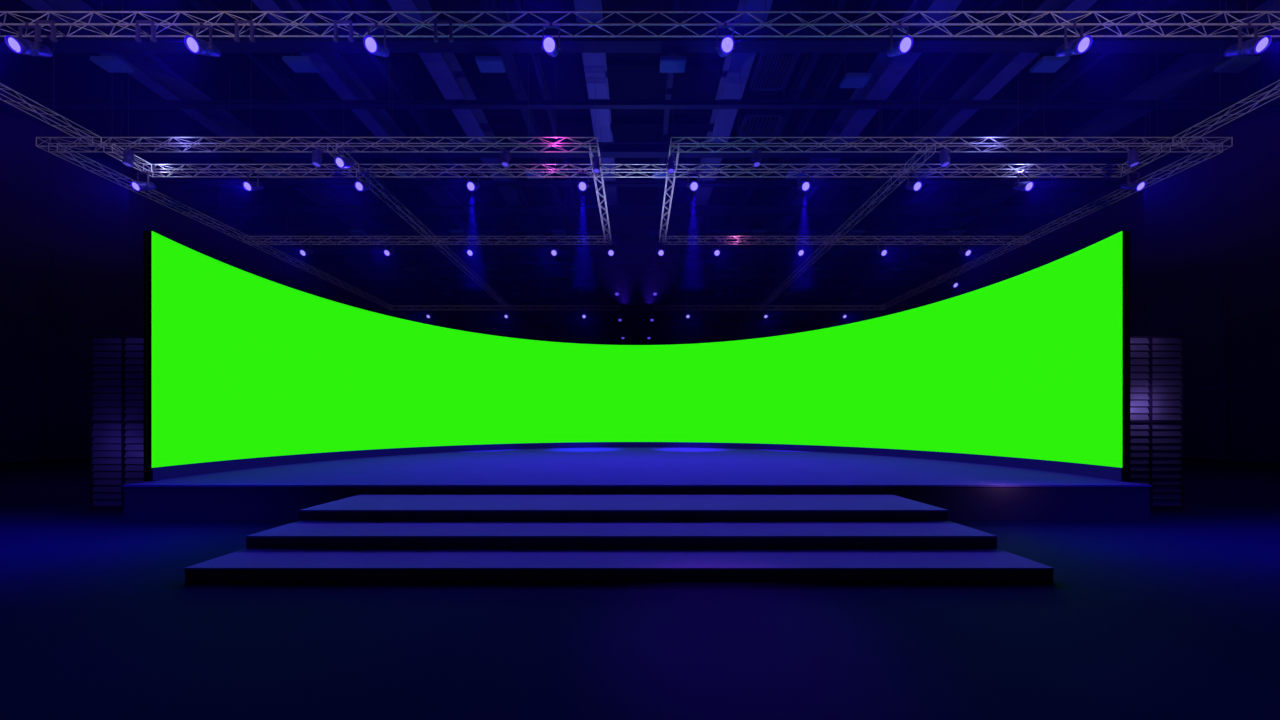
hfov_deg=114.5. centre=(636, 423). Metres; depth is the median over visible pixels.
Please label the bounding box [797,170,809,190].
spotlight
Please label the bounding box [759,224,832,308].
lighting truss
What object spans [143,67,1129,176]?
lighting truss
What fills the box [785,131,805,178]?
ceiling light
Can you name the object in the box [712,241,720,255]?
spotlight
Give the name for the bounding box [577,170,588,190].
spotlight
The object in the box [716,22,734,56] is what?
spotlight
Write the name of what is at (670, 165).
spotlight
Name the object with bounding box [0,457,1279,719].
floor
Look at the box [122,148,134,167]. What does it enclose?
spotlight
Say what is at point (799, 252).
spotlight
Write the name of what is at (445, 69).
ceiling beam
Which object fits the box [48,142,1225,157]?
ceiling beam
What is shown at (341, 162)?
spotlight
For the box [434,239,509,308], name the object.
lighting truss
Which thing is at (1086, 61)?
ceiling beam
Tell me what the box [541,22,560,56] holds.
spotlight
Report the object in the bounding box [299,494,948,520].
step
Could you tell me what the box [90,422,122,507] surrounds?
speaker
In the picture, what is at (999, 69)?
ceiling beam
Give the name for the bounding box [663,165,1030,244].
lighting truss
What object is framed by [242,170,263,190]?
spotlight
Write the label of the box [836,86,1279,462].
wall
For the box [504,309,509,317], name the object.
spotlight
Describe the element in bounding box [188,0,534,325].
ceiling beam
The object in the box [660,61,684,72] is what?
diffuser
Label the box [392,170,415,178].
ceiling light
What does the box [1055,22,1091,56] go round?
spotlight
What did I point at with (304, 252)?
spotlight
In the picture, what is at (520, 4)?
ceiling beam
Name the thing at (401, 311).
trim
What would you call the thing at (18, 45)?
spotlight
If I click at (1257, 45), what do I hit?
spotlight
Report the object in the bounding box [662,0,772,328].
ceiling beam
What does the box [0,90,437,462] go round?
wall
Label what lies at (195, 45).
spotlight
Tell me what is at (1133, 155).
spotlight
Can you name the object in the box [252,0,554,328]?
ceiling beam
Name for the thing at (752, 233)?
diffuser
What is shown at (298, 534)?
step
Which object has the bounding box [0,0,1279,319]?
ceiling
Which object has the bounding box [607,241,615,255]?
spotlight
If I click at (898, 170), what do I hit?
lighting truss
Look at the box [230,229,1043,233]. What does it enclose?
ceiling beam
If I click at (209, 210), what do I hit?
ceiling beam
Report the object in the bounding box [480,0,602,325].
ceiling beam
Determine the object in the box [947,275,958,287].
spotlight
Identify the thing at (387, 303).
trim
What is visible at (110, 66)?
diffuser
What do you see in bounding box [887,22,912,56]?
spotlight
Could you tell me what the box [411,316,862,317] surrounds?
trim
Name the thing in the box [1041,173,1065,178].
diffuser
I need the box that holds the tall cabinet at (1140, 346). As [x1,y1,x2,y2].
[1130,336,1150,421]
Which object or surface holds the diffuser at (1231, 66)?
attached to the ceiling light at (1236, 64)
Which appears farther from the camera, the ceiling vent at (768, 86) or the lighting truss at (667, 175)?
the lighting truss at (667, 175)
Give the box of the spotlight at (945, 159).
[939,148,950,167]
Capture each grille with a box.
[124,423,149,484]
[1124,423,1148,484]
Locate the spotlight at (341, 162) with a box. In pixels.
[334,145,353,167]
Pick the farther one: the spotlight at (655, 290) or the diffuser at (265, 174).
the spotlight at (655, 290)
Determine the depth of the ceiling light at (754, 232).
25.91 m
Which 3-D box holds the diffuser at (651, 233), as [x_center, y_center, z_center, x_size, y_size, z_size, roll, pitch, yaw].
[1.200,-12.010,26.050,0.800,0.020,0.440,0,0,0]
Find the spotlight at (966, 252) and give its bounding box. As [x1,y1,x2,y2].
[958,241,971,255]
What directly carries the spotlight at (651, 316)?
hanging from the pole
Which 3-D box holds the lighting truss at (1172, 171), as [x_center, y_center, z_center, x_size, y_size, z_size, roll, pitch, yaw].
[21.145,-12.022,25.245,0.342,4.276,20.537,0,0,0]
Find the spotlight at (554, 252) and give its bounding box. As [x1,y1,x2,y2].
[550,241,558,255]
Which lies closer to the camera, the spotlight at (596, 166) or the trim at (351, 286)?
the spotlight at (596, 166)
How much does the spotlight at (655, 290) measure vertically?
0.637 m
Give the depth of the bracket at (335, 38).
10.18 m
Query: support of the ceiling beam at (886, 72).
attached to the wall at (603, 336)
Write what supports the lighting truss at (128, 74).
hanging from the ceiling
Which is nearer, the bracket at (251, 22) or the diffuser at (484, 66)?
the bracket at (251, 22)
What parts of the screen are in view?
panel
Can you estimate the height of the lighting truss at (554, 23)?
4.276 m
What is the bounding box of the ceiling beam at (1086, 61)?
[760,0,1177,325]
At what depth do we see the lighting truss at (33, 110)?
13.55 m
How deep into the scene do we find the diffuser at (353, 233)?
26.09 m
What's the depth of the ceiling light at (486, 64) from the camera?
13.75 m
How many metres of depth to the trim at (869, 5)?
17.73 m
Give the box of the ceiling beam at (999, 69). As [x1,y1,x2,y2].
[735,0,1096,328]
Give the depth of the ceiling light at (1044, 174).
19.89 m
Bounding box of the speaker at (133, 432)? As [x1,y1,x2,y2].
[123,422,149,507]
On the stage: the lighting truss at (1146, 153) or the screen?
the screen
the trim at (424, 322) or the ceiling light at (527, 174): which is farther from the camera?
the trim at (424, 322)
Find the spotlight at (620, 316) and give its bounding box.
[617,313,622,321]
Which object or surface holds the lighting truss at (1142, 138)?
hanging from the ceiling
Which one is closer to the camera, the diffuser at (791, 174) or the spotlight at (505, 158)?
the spotlight at (505, 158)
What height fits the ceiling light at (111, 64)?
2.200 m
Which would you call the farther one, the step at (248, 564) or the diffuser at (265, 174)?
the diffuser at (265, 174)
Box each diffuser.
[92,61,131,72]
[260,173,284,178]
[284,61,317,72]
[349,232,366,235]
[393,173,414,178]
[451,232,465,235]
[476,61,504,72]
[526,173,544,178]
[552,232,565,235]
[650,232,662,235]
[653,173,669,178]
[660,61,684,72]
[751,232,765,235]
[786,173,804,178]
[841,77,869,87]
[848,232,863,235]
[912,173,934,178]
[947,232,964,235]
[1031,61,1067,72]
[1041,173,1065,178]
[1216,61,1257,72]
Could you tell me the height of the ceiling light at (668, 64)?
2.200 m
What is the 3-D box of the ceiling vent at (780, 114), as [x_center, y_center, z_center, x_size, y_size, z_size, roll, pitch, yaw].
[5.275,-13.450,17.625,1.650,1.500,1.350,0,0,0]
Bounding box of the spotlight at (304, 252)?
[299,241,312,255]
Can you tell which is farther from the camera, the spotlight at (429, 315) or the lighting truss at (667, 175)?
the spotlight at (429, 315)
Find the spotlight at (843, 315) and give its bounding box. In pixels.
[840,309,846,317]
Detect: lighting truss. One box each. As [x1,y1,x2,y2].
[0,0,1279,36]
[0,47,101,146]
[36,137,597,151]
[48,143,390,308]
[103,74,151,171]
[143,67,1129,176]
[243,165,610,244]
[327,143,358,171]
[356,158,435,241]
[389,305,620,309]
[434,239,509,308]
[589,83,600,171]
[594,169,610,241]
[653,305,885,309]
[659,121,675,241]
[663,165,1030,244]
[668,144,678,170]
[670,137,1232,151]
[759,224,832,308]
[831,170,907,241]
[880,143,1222,308]
[905,56,935,171]
[1122,53,1170,171]
[1172,0,1279,146]
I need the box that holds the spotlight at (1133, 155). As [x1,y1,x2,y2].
[1127,148,1139,167]
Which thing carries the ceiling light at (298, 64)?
hanging from the ceiling
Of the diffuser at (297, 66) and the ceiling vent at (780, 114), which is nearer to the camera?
the diffuser at (297, 66)
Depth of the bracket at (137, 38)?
10.19 m
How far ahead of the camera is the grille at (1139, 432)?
8.13 m
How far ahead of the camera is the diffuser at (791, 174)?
19.89 m
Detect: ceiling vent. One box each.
[737,109,784,136]
[749,7,800,90]
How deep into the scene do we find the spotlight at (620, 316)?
29.07 m
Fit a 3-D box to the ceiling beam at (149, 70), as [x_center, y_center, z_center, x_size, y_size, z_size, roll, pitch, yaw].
[-18.447,-13.375,24.000,0.600,0.950,63.800,0,0,0]
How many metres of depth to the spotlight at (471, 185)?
16.01 m
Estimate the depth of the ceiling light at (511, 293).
38.00 m
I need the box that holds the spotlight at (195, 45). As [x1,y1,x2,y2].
[184,22,220,56]
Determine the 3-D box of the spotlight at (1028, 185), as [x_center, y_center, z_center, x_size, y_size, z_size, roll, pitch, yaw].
[15.170,-9.486,16.192,0.470,0.888,0.720,0,0,0]
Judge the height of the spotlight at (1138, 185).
0.888 m
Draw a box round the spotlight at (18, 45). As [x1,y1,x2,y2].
[5,22,52,56]
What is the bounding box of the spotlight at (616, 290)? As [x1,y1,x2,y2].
[614,286,619,295]
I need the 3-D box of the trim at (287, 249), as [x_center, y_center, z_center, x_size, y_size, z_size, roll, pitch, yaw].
[0.000,-12.675,29.960,53.960,0.449,0.420,0,0,0]
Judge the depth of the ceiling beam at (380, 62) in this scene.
17.72 m
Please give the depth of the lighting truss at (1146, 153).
15.59 m
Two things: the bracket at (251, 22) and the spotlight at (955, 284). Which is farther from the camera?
the spotlight at (955, 284)
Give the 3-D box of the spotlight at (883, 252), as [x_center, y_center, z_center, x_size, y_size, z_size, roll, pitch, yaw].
[13.279,-9.486,22.392,0.470,0.888,0.720,0,0,0]
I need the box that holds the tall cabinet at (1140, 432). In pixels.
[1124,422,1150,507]
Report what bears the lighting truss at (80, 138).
hanging from the ceiling
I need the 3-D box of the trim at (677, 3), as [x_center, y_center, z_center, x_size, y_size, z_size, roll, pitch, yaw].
[1.290,-13.500,24.000,0.200,0.500,63.800,0,0,0]
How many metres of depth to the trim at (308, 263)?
32.81 m
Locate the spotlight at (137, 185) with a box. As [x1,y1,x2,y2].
[130,170,155,190]
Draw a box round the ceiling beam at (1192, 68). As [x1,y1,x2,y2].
[789,0,1279,328]
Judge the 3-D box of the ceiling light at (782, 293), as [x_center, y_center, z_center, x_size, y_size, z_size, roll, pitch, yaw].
[13.860,-13.100,38.250,0.860,2.200,0.500,0,0,0]
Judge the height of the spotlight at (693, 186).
0.888 m
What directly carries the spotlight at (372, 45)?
hanging from the lighting truss at (554, 23)
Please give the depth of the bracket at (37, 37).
10.19 m
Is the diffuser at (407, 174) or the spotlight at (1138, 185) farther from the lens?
the diffuser at (407, 174)
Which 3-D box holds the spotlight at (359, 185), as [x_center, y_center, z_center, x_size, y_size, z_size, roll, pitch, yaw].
[-10.750,-9.486,16.192,0.470,0.888,0.720,0,0,0]
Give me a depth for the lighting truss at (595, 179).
18.76 m
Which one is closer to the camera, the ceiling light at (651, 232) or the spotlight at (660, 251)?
the spotlight at (660, 251)
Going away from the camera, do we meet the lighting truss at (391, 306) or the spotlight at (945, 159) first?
the spotlight at (945, 159)
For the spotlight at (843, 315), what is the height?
0.888 m
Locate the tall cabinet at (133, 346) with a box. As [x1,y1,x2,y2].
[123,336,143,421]
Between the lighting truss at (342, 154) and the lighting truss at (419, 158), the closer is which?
the lighting truss at (342, 154)
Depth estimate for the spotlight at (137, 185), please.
16.14 m
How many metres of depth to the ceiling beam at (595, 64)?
17.01 m
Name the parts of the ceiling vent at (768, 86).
frame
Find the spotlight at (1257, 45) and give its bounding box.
[1224,22,1271,56]
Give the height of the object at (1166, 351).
1.686 m
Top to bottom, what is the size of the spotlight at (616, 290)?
0.637 m
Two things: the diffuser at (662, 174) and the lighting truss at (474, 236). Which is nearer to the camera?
the diffuser at (662, 174)
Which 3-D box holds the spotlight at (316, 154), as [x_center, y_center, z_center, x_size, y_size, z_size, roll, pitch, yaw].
[-11.530,-9.613,14.854,0.306,0.635,0.304,0,0,-44]
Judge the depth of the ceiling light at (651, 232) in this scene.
26.00 m
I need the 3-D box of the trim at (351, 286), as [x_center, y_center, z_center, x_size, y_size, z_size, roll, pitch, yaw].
[0.000,-12.800,38.310,53.960,0.199,0.220,0,0,0]
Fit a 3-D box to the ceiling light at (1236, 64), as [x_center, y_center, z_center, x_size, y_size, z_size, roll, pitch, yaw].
[20.160,-13.100,13.850,0.860,2.200,0.500,0,0,0]
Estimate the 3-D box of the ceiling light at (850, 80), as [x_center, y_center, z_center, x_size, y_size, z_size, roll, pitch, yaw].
[7.680,-13.100,14.500,0.860,2.200,0.500,0,0,0]
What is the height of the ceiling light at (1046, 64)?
2.200 m
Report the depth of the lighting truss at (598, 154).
15.59 m
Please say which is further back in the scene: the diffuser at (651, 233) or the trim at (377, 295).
the trim at (377, 295)
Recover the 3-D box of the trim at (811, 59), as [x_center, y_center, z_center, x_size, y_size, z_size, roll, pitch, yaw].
[6.450,-13.500,24.000,0.260,0.500,63.800,0,0,0]
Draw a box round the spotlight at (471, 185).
[466,170,478,190]
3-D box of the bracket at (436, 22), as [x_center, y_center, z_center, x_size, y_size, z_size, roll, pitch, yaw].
[-4.800,-9.730,10.210,0.470,0.500,0.089,0,0,0]
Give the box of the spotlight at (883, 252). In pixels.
[876,241,887,255]
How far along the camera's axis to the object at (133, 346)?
8.12 m
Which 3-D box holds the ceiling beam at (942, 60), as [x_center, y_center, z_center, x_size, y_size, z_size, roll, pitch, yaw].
[11.352,-13.500,24.000,0.260,0.500,63.800,0,0,0]
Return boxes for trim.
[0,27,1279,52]
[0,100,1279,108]
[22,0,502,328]
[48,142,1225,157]
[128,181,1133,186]
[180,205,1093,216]
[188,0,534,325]
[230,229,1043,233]
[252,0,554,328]
[263,245,1010,253]
[298,262,975,264]
[322,273,952,279]
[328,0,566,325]
[347,285,926,287]
[364,293,908,298]
[383,302,890,304]
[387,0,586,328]
[396,309,877,313]
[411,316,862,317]
[422,321,851,324]
[444,327,829,327]
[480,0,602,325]
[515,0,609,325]
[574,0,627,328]
[646,0,680,325]
[684,0,846,325]
[692,0,877,325]
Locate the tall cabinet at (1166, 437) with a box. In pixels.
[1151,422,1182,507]
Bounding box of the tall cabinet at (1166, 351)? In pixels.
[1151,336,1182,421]
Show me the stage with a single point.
(969, 491)
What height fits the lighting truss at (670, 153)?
4.276 m
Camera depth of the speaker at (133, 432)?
8.13 m
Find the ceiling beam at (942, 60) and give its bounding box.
[720,0,1003,325]
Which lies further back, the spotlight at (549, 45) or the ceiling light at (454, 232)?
the ceiling light at (454, 232)
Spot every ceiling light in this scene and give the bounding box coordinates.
[90,1,133,72]
[259,131,285,178]
[283,56,319,72]
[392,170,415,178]
[450,230,466,235]
[475,56,505,72]
[510,292,520,294]
[525,131,544,178]
[552,230,566,235]
[649,199,662,235]
[653,131,670,178]
[660,1,685,72]
[751,230,765,235]
[781,271,791,294]
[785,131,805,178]
[840,20,870,87]
[847,230,864,235]
[911,158,935,178]
[1030,56,1069,72]
[1040,131,1066,178]
[1214,1,1259,72]
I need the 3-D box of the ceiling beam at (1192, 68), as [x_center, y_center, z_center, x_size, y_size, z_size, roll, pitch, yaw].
[20.898,-13.375,24.000,0.550,0.950,63.800,0,0,0]
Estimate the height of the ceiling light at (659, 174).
2.200 m
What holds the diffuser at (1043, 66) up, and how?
attached to the ceiling light at (1046, 64)
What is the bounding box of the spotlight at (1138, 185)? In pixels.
[1121,170,1145,190]
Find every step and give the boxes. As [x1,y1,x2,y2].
[184,548,1053,581]
[246,521,997,547]
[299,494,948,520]
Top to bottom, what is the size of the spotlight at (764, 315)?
0.888 m
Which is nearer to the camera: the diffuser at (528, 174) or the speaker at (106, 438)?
the speaker at (106, 438)
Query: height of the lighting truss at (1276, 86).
4.276 m
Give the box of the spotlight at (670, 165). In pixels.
[666,155,675,173]
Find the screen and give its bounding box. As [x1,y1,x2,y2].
[144,230,1129,480]
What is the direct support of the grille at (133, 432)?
attached to the speaker at (133, 432)
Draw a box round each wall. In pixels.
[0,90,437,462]
[438,319,835,344]
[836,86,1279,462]
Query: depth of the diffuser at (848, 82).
14.48 m
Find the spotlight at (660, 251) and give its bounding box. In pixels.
[656,241,664,255]
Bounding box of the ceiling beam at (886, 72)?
[704,0,961,328]
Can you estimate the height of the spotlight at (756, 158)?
0.635 m
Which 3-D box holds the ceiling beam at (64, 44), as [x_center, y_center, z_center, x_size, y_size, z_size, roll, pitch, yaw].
[0.000,-12.675,13.610,53.960,0.449,0.420,0,0,0]
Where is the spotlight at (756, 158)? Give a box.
[751,148,761,167]
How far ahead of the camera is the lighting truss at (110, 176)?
19.77 m
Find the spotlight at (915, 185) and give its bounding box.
[905,170,921,190]
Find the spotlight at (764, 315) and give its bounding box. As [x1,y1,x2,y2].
[762,309,767,317]
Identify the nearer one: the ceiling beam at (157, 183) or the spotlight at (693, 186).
the spotlight at (693, 186)
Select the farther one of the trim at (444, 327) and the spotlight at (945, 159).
the trim at (444, 327)
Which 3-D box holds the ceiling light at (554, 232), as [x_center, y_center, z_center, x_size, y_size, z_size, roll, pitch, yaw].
[-4.920,-13.100,26.050,0.860,2.200,0.500,0,0,0]
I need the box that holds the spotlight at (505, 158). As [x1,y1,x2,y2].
[500,148,510,167]
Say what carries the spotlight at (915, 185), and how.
hanging from the lighting truss at (392, 164)
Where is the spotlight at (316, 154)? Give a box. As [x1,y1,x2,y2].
[312,148,322,167]
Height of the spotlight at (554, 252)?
0.888 m
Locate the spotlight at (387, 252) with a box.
[383,241,394,255]
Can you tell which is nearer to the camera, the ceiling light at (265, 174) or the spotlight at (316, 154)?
the spotlight at (316, 154)
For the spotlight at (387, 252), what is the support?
hanging from the lighting truss at (474, 236)
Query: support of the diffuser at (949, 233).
attached to the ceiling light
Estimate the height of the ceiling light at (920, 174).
2.200 m
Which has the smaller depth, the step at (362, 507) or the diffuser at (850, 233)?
the step at (362, 507)
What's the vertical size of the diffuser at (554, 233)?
0.020 m
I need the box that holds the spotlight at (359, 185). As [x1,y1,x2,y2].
[354,170,370,190]
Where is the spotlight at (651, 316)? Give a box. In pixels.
[649,313,654,321]
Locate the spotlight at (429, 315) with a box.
[426,309,432,317]
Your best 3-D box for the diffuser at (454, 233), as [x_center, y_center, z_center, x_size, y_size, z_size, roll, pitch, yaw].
[-11.280,-12.010,26.050,0.800,0.020,0.440,0,0,0]
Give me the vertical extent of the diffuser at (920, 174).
0.020 m
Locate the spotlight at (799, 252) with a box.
[795,241,803,255]
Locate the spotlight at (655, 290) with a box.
[652,286,657,295]
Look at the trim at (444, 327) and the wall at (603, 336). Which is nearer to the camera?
the trim at (444, 327)
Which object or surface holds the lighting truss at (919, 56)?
hanging from the ceiling
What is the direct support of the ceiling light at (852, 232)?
hanging from the ceiling
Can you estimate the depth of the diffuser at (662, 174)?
19.89 m
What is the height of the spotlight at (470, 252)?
0.888 m
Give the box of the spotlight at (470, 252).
[467,241,475,255]
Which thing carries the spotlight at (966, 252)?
hanging from the lighting truss at (708, 236)
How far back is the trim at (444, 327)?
54.64 m
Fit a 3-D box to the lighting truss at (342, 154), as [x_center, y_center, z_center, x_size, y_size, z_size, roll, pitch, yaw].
[-11.095,-12.022,15.595,0.342,4.276,1.237,0,0,0]
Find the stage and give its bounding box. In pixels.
[122,447,1151,519]
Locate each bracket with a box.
[34,20,57,41]
[134,20,156,41]
[233,20,255,41]
[333,20,353,41]
[433,20,453,41]
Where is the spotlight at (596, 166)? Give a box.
[591,155,601,173]
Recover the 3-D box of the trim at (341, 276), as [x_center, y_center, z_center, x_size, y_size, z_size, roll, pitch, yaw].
[0.000,-12.675,35.410,53.960,0.449,0.420,0,0,0]
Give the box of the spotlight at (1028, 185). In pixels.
[1013,170,1033,190]
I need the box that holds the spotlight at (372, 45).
[363,22,389,56]
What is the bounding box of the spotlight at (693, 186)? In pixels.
[687,170,698,190]
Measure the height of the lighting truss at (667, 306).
4.276 m

